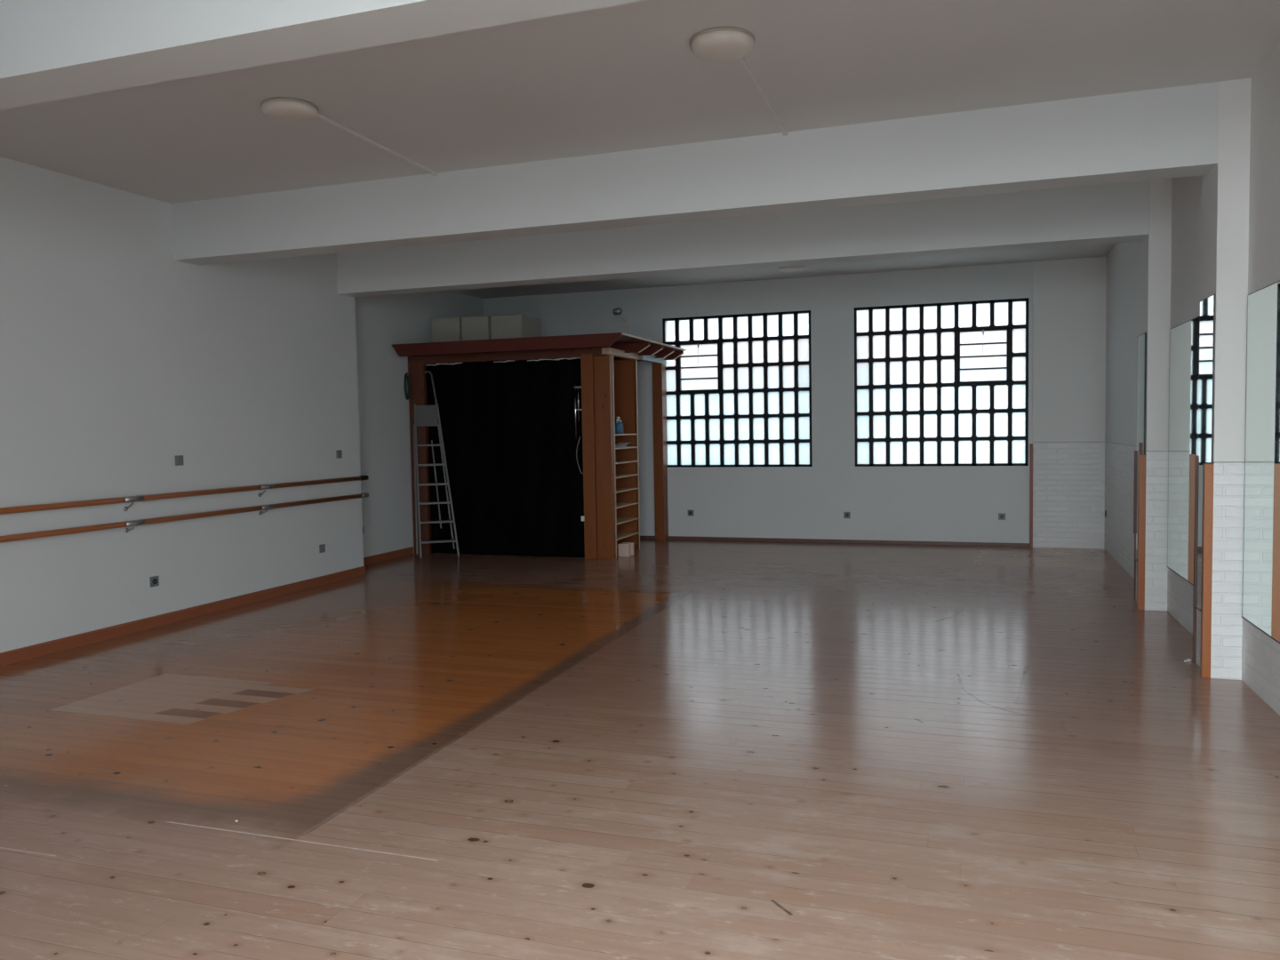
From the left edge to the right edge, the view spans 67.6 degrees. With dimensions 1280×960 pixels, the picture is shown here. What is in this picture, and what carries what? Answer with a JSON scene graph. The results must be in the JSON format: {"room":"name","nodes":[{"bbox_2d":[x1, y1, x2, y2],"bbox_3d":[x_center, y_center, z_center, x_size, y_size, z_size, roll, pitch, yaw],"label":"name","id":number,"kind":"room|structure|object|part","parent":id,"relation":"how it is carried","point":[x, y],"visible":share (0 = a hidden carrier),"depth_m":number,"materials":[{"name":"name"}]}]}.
{"room":"dance studio","nodes":[
{"label":"dance studio","id":0,"kind":"room"},
{"bbox_2d":[0,156,363,652],"bbox_3d":[-4.853,-0.420,5.873,0.840,3.380,9.250,0,3,19],"label":"wall","id":1,"kind":"structure","parent":0,"point":[121,357],"depth_m":7.51,"materials":[{"name":"white paint"}]},
{"bbox_2d":[149,575,159,587],"bbox_3d":[-3.836,0.801,7.550,0.014,0.082,0.082,0,3,19],"label":"wall socket","id":2,"kind":"object","parent":1,"relation":"attached to","point":[154,580],"visible":1,"depth_m":7.54,"materials":[{"name":"black plastic"}]},
{"bbox_2d":[175,455,183,465],"bbox_3d":[-3.755,-0.159,7.788,0.014,0.082,0.082,0,3,19],"label":"wall switch","id":3,"kind":"object","parent":1,"relation":"attached to","point":[179,459],"visible":1,"depth_m":7.78,"materials":[{"name":"grey plastic"}]},
{"bbox_2d":[0,566,365,666],"bbox_3d":[-4.418,1.223,5.825,0.016,0.088,9.250,0,3,19],"label":"baseboard","id":4,"kind":"structure","parent":1,"relation":"attached to","point":[31,652],"depth_m":7.61,"materials":[{"name":"brown wood"}]},
{"bbox_2d":[0,492,368,543],"bbox_3d":[-4.327,0.433,5.963,0.100,0.099,8.860,0,3,19],"label":"ballet barre","id":5,"kind":"object","parent":1,"relation":"attached to","point":[134,523],"visible":1,"depth_m":7.52,"materials":[{"name":"brown wood"}]},
{"bbox_2d":[0,475,368,514],"bbox_3d":[-4.330,0.259,5.954,0.100,0.119,8.860,0,3,19],"label":"ballet barre","id":6,"kind":"object","parent":1,"relation":"attached to","point":[140,498],"visible":1,"depth_m":7.52,"materials":[{"name":"brown wood"}]},
{"bbox_2d":[319,544,325,552],"bbox_3d":[-3.166,0.683,9.527,0.014,0.082,0.082,0,3,19],"label":"wall switch","id":7,"kind":"object","parent":1,"relation":"attached to","point":[322,548],"visible":1,"depth_m":9.51,"materials":[{"name":"grey plastic"}]},
{"bbox_2d":[336,449,342,458],"bbox_3d":[-3.079,-0.264,9.784,0.014,0.082,0.082,0,3,19],"label":"wall switch","id":8,"kind":"object","parent":1,"relation":"attached to","point":[339,453],"visible":1,"depth_m":9.77,"materials":[{"name":"grey plastic"}]},
{"bbox_2d":[354,290,483,557],"bbox_3d":[-2.987,-0.785,12.027,0.430,3.380,3.626,0,3,19],"label":"wall","id":9,"kind":"structure","parent":0,"point":[382,321],"depth_m":11.38,"materials":[{"name":"white paint"}]},
{"bbox_2d":[363,546,413,565],"bbox_3d":[-3.072,0.916,11.082,0.016,0.088,1.590,0,3,19],"label":"baseboard","id":10,"kind":"structure","parent":9,"relation":"attached to","point":[399,553],"depth_m":11.32,"materials":[{"name":"brown wood"}]},
{"bbox_2d":[403,372,410,399],"bbox_3d":[-2.847,-1.145,11.665,0.067,0.337,0.101,0,3,19],"label":"coil","id":11,"kind":"object","parent":9,"relation":"hanging from","point":[406,375],"visible":1,"depth_m":11.65,"materials":[{"name":"green plastic"}]},
{"bbox_2d":[0,538,1279,959],"bbox_3d":[-0.496,1.230,6.335,8.800,0.120,13.226,0,3,19],"label":"floor","id":12,"kind":"structure","parent":0,"point":[670,749],"depth_m":4.18,"materials":[{"name":"brown wood"}]},
{"bbox_2d":[413,370,459,559],"bbox_3d":[-2.466,-0.194,11.474,0.500,2.251,0.426,-2,3,-17],"label":"step ladder","id":13,"kind":"object","parent":12,"relation":"on","point":[424,415],"visible":1,"depth_m":11.48,"materials":[{"name":"metal"}]},
{"bbox_3d":[-2.692,0.106,11.466,0.019,1.554,0.284,-2,3,-12],"label":"leg","id":14,"kind":"part","parent":13,"relation":"part of","materials":[{"name":"metal"}]},
{"bbox_3d":[-2.658,-0.002,11.426,0.024,1.819,0.423,-2,3,-15],"label":"rail","id":15,"kind":"part","parent":13,"relation":"part of","materials":[{"name":"metal"}]},
{"bbox_3d":[-2.526,-1.071,11.553,0.165,0.508,0.039,0,3,15],"label":"guard rail","id":16,"kind":"part","parent":13,"relation":"part of","materials":[{"name":"metal"}]},
{"bbox_3d":[-2.343,0.076,11.541,0.232,1.513,0.028,1,4,33],"label":"leg","id":17,"kind":"part","parent":13,"relation":"part of","materials":[{"name":"metal"}]},
{"bbox_3d":[-2.310,-0.011,11.485,0.382,1.818,0.044,2,4,41],"label":"rail","id":18,"kind":"part","parent":13,"relation":"part of","materials":[{"name":"metal"}]},
{"bbox_2d":[392,332,686,559],"bbox_3d":[-1.175,-0.395,12.025,2.968,2.538,2.494,0,3,19],"label":"booth","id":19,"kind":"object","parent":12,"relation":"on","point":[611,518],"visible":1,"depth_m":11.29,"materials":[{"name":"brown wood"}]},
{"bbox_3d":[-2.707,-0.266,11.791,0.217,2.360,0.100,0,3,19],"label":"post","id":20,"kind":"part","parent":19,"relation":"part of","materials":[{"name":"brown wood"}]},
{"bbox_2d":[431,317,462,342],"bbox_3d":[-2.363,-1.845,12.146,0.403,0.385,0.438,0,3,19],"label":"storage box","id":21,"kind":"object","parent":19,"relation":"on","point":[448,329],"visible":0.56,"depth_m":11.94,"materials":[{"name":"white cardboard"}]},
{"bbox_3d":[-2.366,-2.028,12.136,0.403,0.018,0.438,0,3,19],"label":"lid","id":22,"kind":"part","parent":21,"relation":"part of","materials":[{"name":"white cardboard"}]},
{"bbox_2d":[460,315,491,340],"bbox_3d":[-1.972,-1.841,12.014,0.378,0.378,0.438,0,3,19],"label":"storage box","id":23,"kind":"object","parent":19,"relation":"on","point":[473,328],"visible":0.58,"depth_m":11.80,"materials":[{"name":"white cardboard"}]},
{"bbox_3d":[-1.975,-2.021,12.005,0.378,0.018,0.438,0,3,19],"label":"lid","id":24,"kind":"part","parent":23,"relation":"part of","materials":[{"name":"white cardboard"}]},
{"bbox_2d":[425,357,584,557],"bbox_3d":[-1.620,-0.261,11.429,2.080,2.340,0.053,0,3,19],"label":"curtain","id":25,"kind":"object","parent":19,"relation":"hanging from","point":[516,479],"visible":0.94,"depth_m":11.40,"materials":[{"name":"black fabric"}]},
{"bbox_2d":[490,314,540,339],"bbox_3d":[-1.546,-1.841,11.923,0.423,0.372,0.538,0,3,19],"label":"storage box","id":26,"kind":"object","parent":19,"relation":"on","point":[508,326],"visible":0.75,"depth_m":11.69,"materials":[{"name":"white cardboard"}]},
{"bbox_3d":[-1.550,-2.017,11.914,0.423,0.018,0.538,0,3,19],"label":"lid","id":27,"kind":"part","parent":26,"relation":"part of","materials":[{"name":"white cardboard"}]},
{"bbox_2d":[574,381,581,438],"bbox_3d":[-0.712,-0.812,11.044,0.094,0.660,0.018,0,3,19],"label":"tube","id":28,"kind":"object","parent":19,"relation":"attached to","point":[575,387],"visible":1,"depth_m":11.04,"materials":[{"name":"silver metal"}]},
{"bbox_2d":[576,436,583,473],"bbox_3d":[-0.699,-0.287,11.071,0.087,0.436,0.021,1,4,31],"label":"cable","id":29,"kind":"object","parent":19,"relation":"hanging from","point":[580,436],"visible":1,"depth_m":11.08,"materials":[{"name":"grey plastic"}]},
{"bbox_3d":[-0.577,-0.265,11.065,0.143,2.360,0.112,0,3,19],"label":"post","id":30,"kind":"part","parent":19,"relation":"part of","materials":[{"name":"orange wood"}]},
{"bbox_2d":[593,354,639,559],"bbox_3d":[-0.334,-0.286,11.468,0.335,2.350,0.950,0,3,19],"label":"shelf","id":31,"kind":"object","parent":19,"relation":"attached to","point":[616,469],"depth_m":11.09,"materials":[{"name":"orange wood"}]},
{"bbox_2d":[615,416,621,433],"bbox_3d":[-0.262,-0.650,11.375,0.082,0.203,0.101,0,3,19],"label":"spray bottle","id":32,"kind":"object","parent":19,"relation":"on","point":[618,425],"visible":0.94,"depth_m":11.35,"materials":[{"name":"blue plastic"}]},
{"bbox_3d":[-0.225,-1.497,11.343,0.090,0.073,1.040,0,3,19],"label":"rail","id":33,"kind":"part","parent":19,"relation":"part of","materials":[{"name":"brown wood"}]},
{"bbox_2d":[619,419,623,433],"bbox_3d":[-0.233,-0.640,11.492,0.066,0.170,0.066,0,3,19],"label":"soap bottle","id":34,"kind":"object","parent":19,"relation":"on","point":[620,420],"visible":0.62,"depth_m":11.47,"materials":[{"name":"white plastic"}]},
{"bbox_2d":[615,442,630,447],"bbox_3d":[-0.238,-0.426,11.602,0.189,0.050,0.319,0,3,16],"label":"paper sheets","id":35,"kind":"object","parent":19,"relation":"on","point":[620,444],"visible":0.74,"depth_m":11.60,"materials":[{"name":"white paper"}]},
{"bbox_2d":[615,460,637,463],"bbox_3d":[-0.311,-0.212,11.515,0.318,0.018,0.805,0,3,19],"label":"shelf","id":36,"kind":"object","parent":19,"relation":"attached to","point":[616,461],"depth_m":11.70,"materials":[{"name":"brown wood"}]},
{"bbox_2d":[615,446,637,449],"bbox_3d":[-0.314,-0.385,11.506,0.318,0.018,0.805,0,3,19],"label":"shelf","id":37,"kind":"object","parent":19,"relation":"attached to","point":[630,447],"depth_m":11.71,"materials":[{"name":"brown wood"}]},
{"bbox_2d":[615,433,637,435],"bbox_3d":[-0.317,-0.544,11.497,0.318,0.018,0.805,0,3,19],"label":"shelf","id":38,"kind":"object","parent":19,"relation":"attached to","point":[615,434],"depth_m":11.45,"materials":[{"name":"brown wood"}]},
{"bbox_2d":[616,473,637,478],"bbox_3d":[-0.308,-0.045,11.524,0.318,0.018,0.805,0,3,19],"label":"shelf","id":39,"kind":"object","parent":19,"relation":"attached to","point":[618,476],"depth_m":11.74,"materials":[{"name":"brown wood"}]},
{"bbox_2d":[616,502,638,509],"bbox_3d":[-0.302,0.306,11.543,0.318,0.018,0.805,0,3,19],"label":"shelf","id":40,"kind":"object","parent":19,"relation":"attached to","point":[619,505],"depth_m":11.67,"materials":[{"name":"brown wood"}]},
{"bbox_2d":[616,487,638,493],"bbox_3d":[-0.305,0.124,11.533,0.318,0.018,0.805,0,3,19],"label":"shelf","id":41,"kind":"object","parent":19,"relation":"attached to","point":[618,489],"depth_m":11.73,"materials":[{"name":"brown wood"}]},
{"bbox_2d":[616,517,638,525],"bbox_3d":[-0.298,0.497,11.553,0.318,0.018,0.805,0,3,19],"label":"shelf","id":42,"kind":"object","parent":19,"relation":"attached to","point":[620,520],"depth_m":11.73,"materials":[{"name":"brown wood"}]},
{"bbox_2d":[616,531,639,540],"bbox_3d":[-0.295,0.677,11.563,0.318,0.018,0.805,0,3,19],"label":"shelf","id":43,"kind":"object","parent":19,"relation":"attached to","point":[620,535],"depth_m":11.71,"materials":[{"name":"brown wood"}]},
{"bbox_3d":[-1.167,-1.653,11.977,2.910,0.022,2.438,0,3,19],"label":"roof panel","id":44,"kind":"part","parent":19,"relation":"part of","materials":[{"name":"wood"}]},
{"bbox_3d":[0.171,-1.555,12.287,0.095,0.078,0.986,0,3,19],"label":"door rail","id":45,"kind":"part","parent":19,"relation":"part of","materials":[{"name":"metal"}]},
{"bbox_3d":[0.270,-0.371,12.755,0.135,2.360,0.180,0,3,19],"label":"post","id":46,"kind":"part","parent":19,"relation":"part of","materials":[{"name":"orange wood"}]},
{"bbox_2d":[618,542,634,557],"bbox_3d":[-0.148,0.815,11.260,0.172,0.163,0.210,0,3,19],"label":"carton","id":47,"kind":"object","parent":12,"relation":"on","point":[626,549],"visible":1,"depth_m":11.20,"materials":[{"name":"white cardboard"}]},
{"bbox_2d":[0,0,1279,298],"bbox_3d":[-0.534,-2.284,6.217,8.800,0.150,13.376,0,3,19],"label":"ceiling","id":48,"kind":"structure","parent":0,"point":[626,76],"depth_m":5.29,"materials":[{"name":"white paint"}]},
{"bbox_2d":[260,96,319,124],"bbox_3d":[-2.008,-2.102,5.481,0.316,0.080,0.316,0,3,19],"label":"ceiling lamp","id":49,"kind":"object","parent":48,"relation":"attached to","point":[284,110],"visible":1,"depth_m":5.39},
{"bbox_2d":[0,0,644,109],"bbox_3d":[-1.227,-1.823,3.468,7.570,0.450,0.260,0,3,19],"label":"ceiling beam","id":50,"kind":"structure","parent":48,"relation":"attached to","point":[51,50],"depth_m":3.54,"materials":[{"name":"white paint"}]},
{"bbox_2d":[317,113,437,175],"bbox_3d":[-1.696,-2.180,6.268,0.028,0.020,1.418,0,3,18],"label":"duct","id":51,"kind":"object","parent":48,"relation":"attached to","point":[319,116],"visible":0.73,"depth_m":6.18,"materials":[{"name":"white plastic"}]},
{"bbox_2d":[171,81,1219,264],"bbox_3d":[-0.225,-2.013,6.672,7.415,0.450,0.270,0,3,19],"label":"ceiling beam","id":52,"kind":"structure","parent":48,"relation":"attached to","point":[1169,132],"depth_m":6.24,"materials":[{"name":"white paint"}]},
{"bbox_2d":[689,26,754,62],"bbox_3d":[0.401,-2.100,4.645,0.316,0.080,0.316,0,3,19],"label":"ceiling lamp","id":53,"kind":"object","parent":48,"relation":"attached to","point":[719,44],"visible":1,"depth_m":4.56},
{"bbox_2d":[336,180,1149,297],"bbox_3d":[0.464,-2.135,8.708,7.415,0.450,0.290,0,3,19],"label":"ceiling beam","id":54,"kind":"structure","parent":48,"relation":"attached to","point":[1114,212],"depth_m":8.34,"materials":[{"name":"white paint"}]},
{"bbox_2d":[738,56,787,135],"bbox_3d":[0.708,-2.179,5.449,0.028,0.020,1.427,0,3,18],"label":"duct","id":55,"kind":"object","parent":48,"relation":"attached to","point":[742,60],"visible":0.8,"depth_m":5.38,"materials":[{"name":"white plastic"}]},
{"bbox_2d":[778,264,805,271],"bbox_3d":[1.768,-2.475,11.149,0.316,0.080,0.316,0,3,19],"label":"ceiling lamp","id":56,"kind":"object","parent":48,"relation":"attached to","point":[793,268],"visible":0.72,"depth_m":11.07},
{"bbox_2d":[482,256,1106,548],"bbox_3d":[1.564,-0.891,12.498,8.750,3.380,0.250,0,3,19],"label":"wall","id":57,"kind":"structure","parent":0,"point":[956,503],"depth_m":11.93,"materials":[{"name":"white paint"}]},
{"bbox_2d":[612,307,628,323],"bbox_3d":[-0.274,-2.213,12.858,0.183,0.205,0.155,0,3,19],"label":"wall spotlight","id":58,"kind":"object","parent":57,"relation":"attached to","point":[616,311],"visible":1,"depth_m":12.82,"materials":[{"name":"white plastic"}]},
{"bbox_2d":[688,510,693,516],"bbox_3d":[0.676,0.440,12.771,0.082,0.082,0.014,0,3,19],"label":"wall socket","id":59,"kind":"object","parent":57,"relation":"attached to","point":[690,512],"visible":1,"depth_m":12.76,"materials":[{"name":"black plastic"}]},
{"bbox_2d":[662,310,812,467],"bbox_3d":[1.257,-1.163,12.509,1.975,1.988,0.078,0,3,19],"label":"window","id":60,"kind":"structure","parent":57,"relation":"in","point":[739,394],"depth_m":12.49,"materials":[{"name":"white glass"}]},
{"bbox_3d":[0.785,-1.494,12.654,0.592,0.663,0.070,0,3,19],"label":"louver frame","id":61,"kind":"part","parent":60,"relation":"part of","materials":[{"name":"black metal"}]},
{"bbox_2d":[640,535,1029,546],"bbox_3d":[1.279,0.779,12.587,7.155,0.045,0.014,0,3,19],"label":"baseboard","id":62,"kind":"structure","parent":57,"relation":"attached to","point":[906,542],"depth_m":12.12,"materials":[{"name":"brown wood"}]},
{"bbox_2d":[843,512,850,518],"bbox_3d":[2.625,0.445,12.111,0.082,0.082,0.014,0,3,19],"label":"wall socket","id":63,"kind":"object","parent":57,"relation":"attached to","point":[846,515],"visible":1,"depth_m":12.11,"materials":[{"name":"black plastic"}]},
{"bbox_2d":[854,297,1028,466],"bbox_3d":[3.660,-1.162,11.696,2.030,1.988,0.078,0,3,19],"label":"window","id":64,"kind":"structure","parent":57,"relation":"in","point":[946,384],"depth_m":11.69,"materials":[{"name":"white glass"}]},
{"bbox_3d":[4.136,-1.493,11.520,0.609,0.663,0.070,0,3,19],"label":"louver frame","id":65,"kind":"part","parent":64,"relation":"part of","materials":[{"name":"black metal"}]},
{"bbox_2d":[998,512,1005,519],"bbox_3d":[4.364,0.442,11.523,0.082,0.082,0.014,0,3,19],"label":"wall socket","id":66,"kind":"object","parent":57,"relation":"attached to","point":[1001,516],"visible":1,"depth_m":11.52,"materials":[{"name":"black plastic"}]},
{"bbox_2d":[1029,443,1032,547],"bbox_3d":[4.662,0.188,11.385,0.034,1.235,0.055,0,3,19],"label":"trim","id":67,"kind":"structure","parent":57,"relation":"attached to","point":[1031,444],"depth_m":11.37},
{"bbox_2d":[1135,177,1172,610],"bbox_3d":[4.093,-0.674,7.626,0.155,3.380,0.440,0,3,19],"label":"pillar","id":68,"kind":"structure","parent":0,"point":[1155,250],"depth_m":7.42,"materials":[{"name":"white paint"}]},
{"bbox_2d":[1133,450,1135,600],"bbox_3d":[4.099,0.380,7.917,0.019,1.245,0.025,0,3,19],"label":"trim","id":69,"kind":"structure","parent":68,"relation":"attached to","point":[1134,481],"depth_m":7.91,"materials":[{"name":"brown wood"}]},
{"bbox_2d":[1135,332,1146,560],"bbox_3d":[4.026,-0.247,7.682,0.008,1.835,0.395,0,3,19],"label":"wall mirror","id":70,"kind":"object","parent":68,"relation":"attached to","point":[1141,343],"visible":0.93,"depth_m":7.67,"materials":[{"name":"silver metal"}]},
{"bbox_2d":[1136,454,1146,609],"bbox_3d":[3.952,0.413,7.529,0.050,1.225,0.047,0,3,19],"label":"trim","id":71,"kind":"structure","parent":68,"relation":"attached to","point":[1142,458],"depth_m":7.51,"materials":[{"name":"orange wood"}]},
{"bbox_2d":[1104,43,1279,715],"bbox_3d":[3.456,-0.520,4.972,0.340,3.380,12.876,0,3,19],"label":"wall","id":72,"kind":"structure","parent":0,"point":[1260,653],"depth_m":6.89,"materials":[{"name":"white paint"}]},
{"bbox_2d":[1167,316,1199,585],"bbox_3d":[3.841,-0.196,6.653,0.008,1.840,1.565,0,3,19],"label":"wall mirror","id":73,"kind":"object","parent":72,"relation":"attached to","point":[1184,338],"visible":0.59,"depth_m":6.89,"materials":[{"name":"silver metal"}]},
{"bbox_2d":[1241,280,1279,643],"bbox_3d":[2.966,-0.046,4.066,0.008,1.820,2.795,0,3,19],"label":"wall mirror","id":74,"kind":"object","parent":72,"relation":"attached to","point":[1261,511],"visible":1,"depth_m":5.05,"materials":[{"name":"silver metal"}]},
{"bbox_2d":[1195,78,1251,679],"bbox_3d":[3.405,-0.552,5.591,0.155,3.380,0.383,0,3,19],"label":"pillar","id":75,"kind":"structure","parent":0,"point":[1226,188],"depth_m":5.42,"materials":[{"name":"white paint"}]},
{"bbox_2d":[1192,456,1197,663],"bbox_3d":[3.404,0.488,5.856,0.014,1.275,0.025,0,3,19],"label":"trim","id":76,"kind":"structure","parent":75,"relation":"attached to","point":[1196,471],"depth_m":5.86,"materials":[{"name":"brown wood"}]},
{"bbox_2d":[1195,294,1215,611],"bbox_3d":[3.337,-0.138,5.646,0.008,1.860,0.340,0,3,19],"label":"wall mirror","id":77,"kind":"object","parent":75,"relation":"attached to","point":[1207,306],"visible":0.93,"depth_m":5.68,"materials":[{"name":"silver metal"}]},
{"bbox_2d":[1200,464,1213,678],"bbox_3d":[3.275,0.526,5.520,0.045,1.240,0.047,0,3,19],"label":"trim","id":78,"kind":"structure","parent":75,"relation":"attached to","point":[1207,468],"depth_m":5.50,"materials":[{"name":"orange wood"}]}
]}

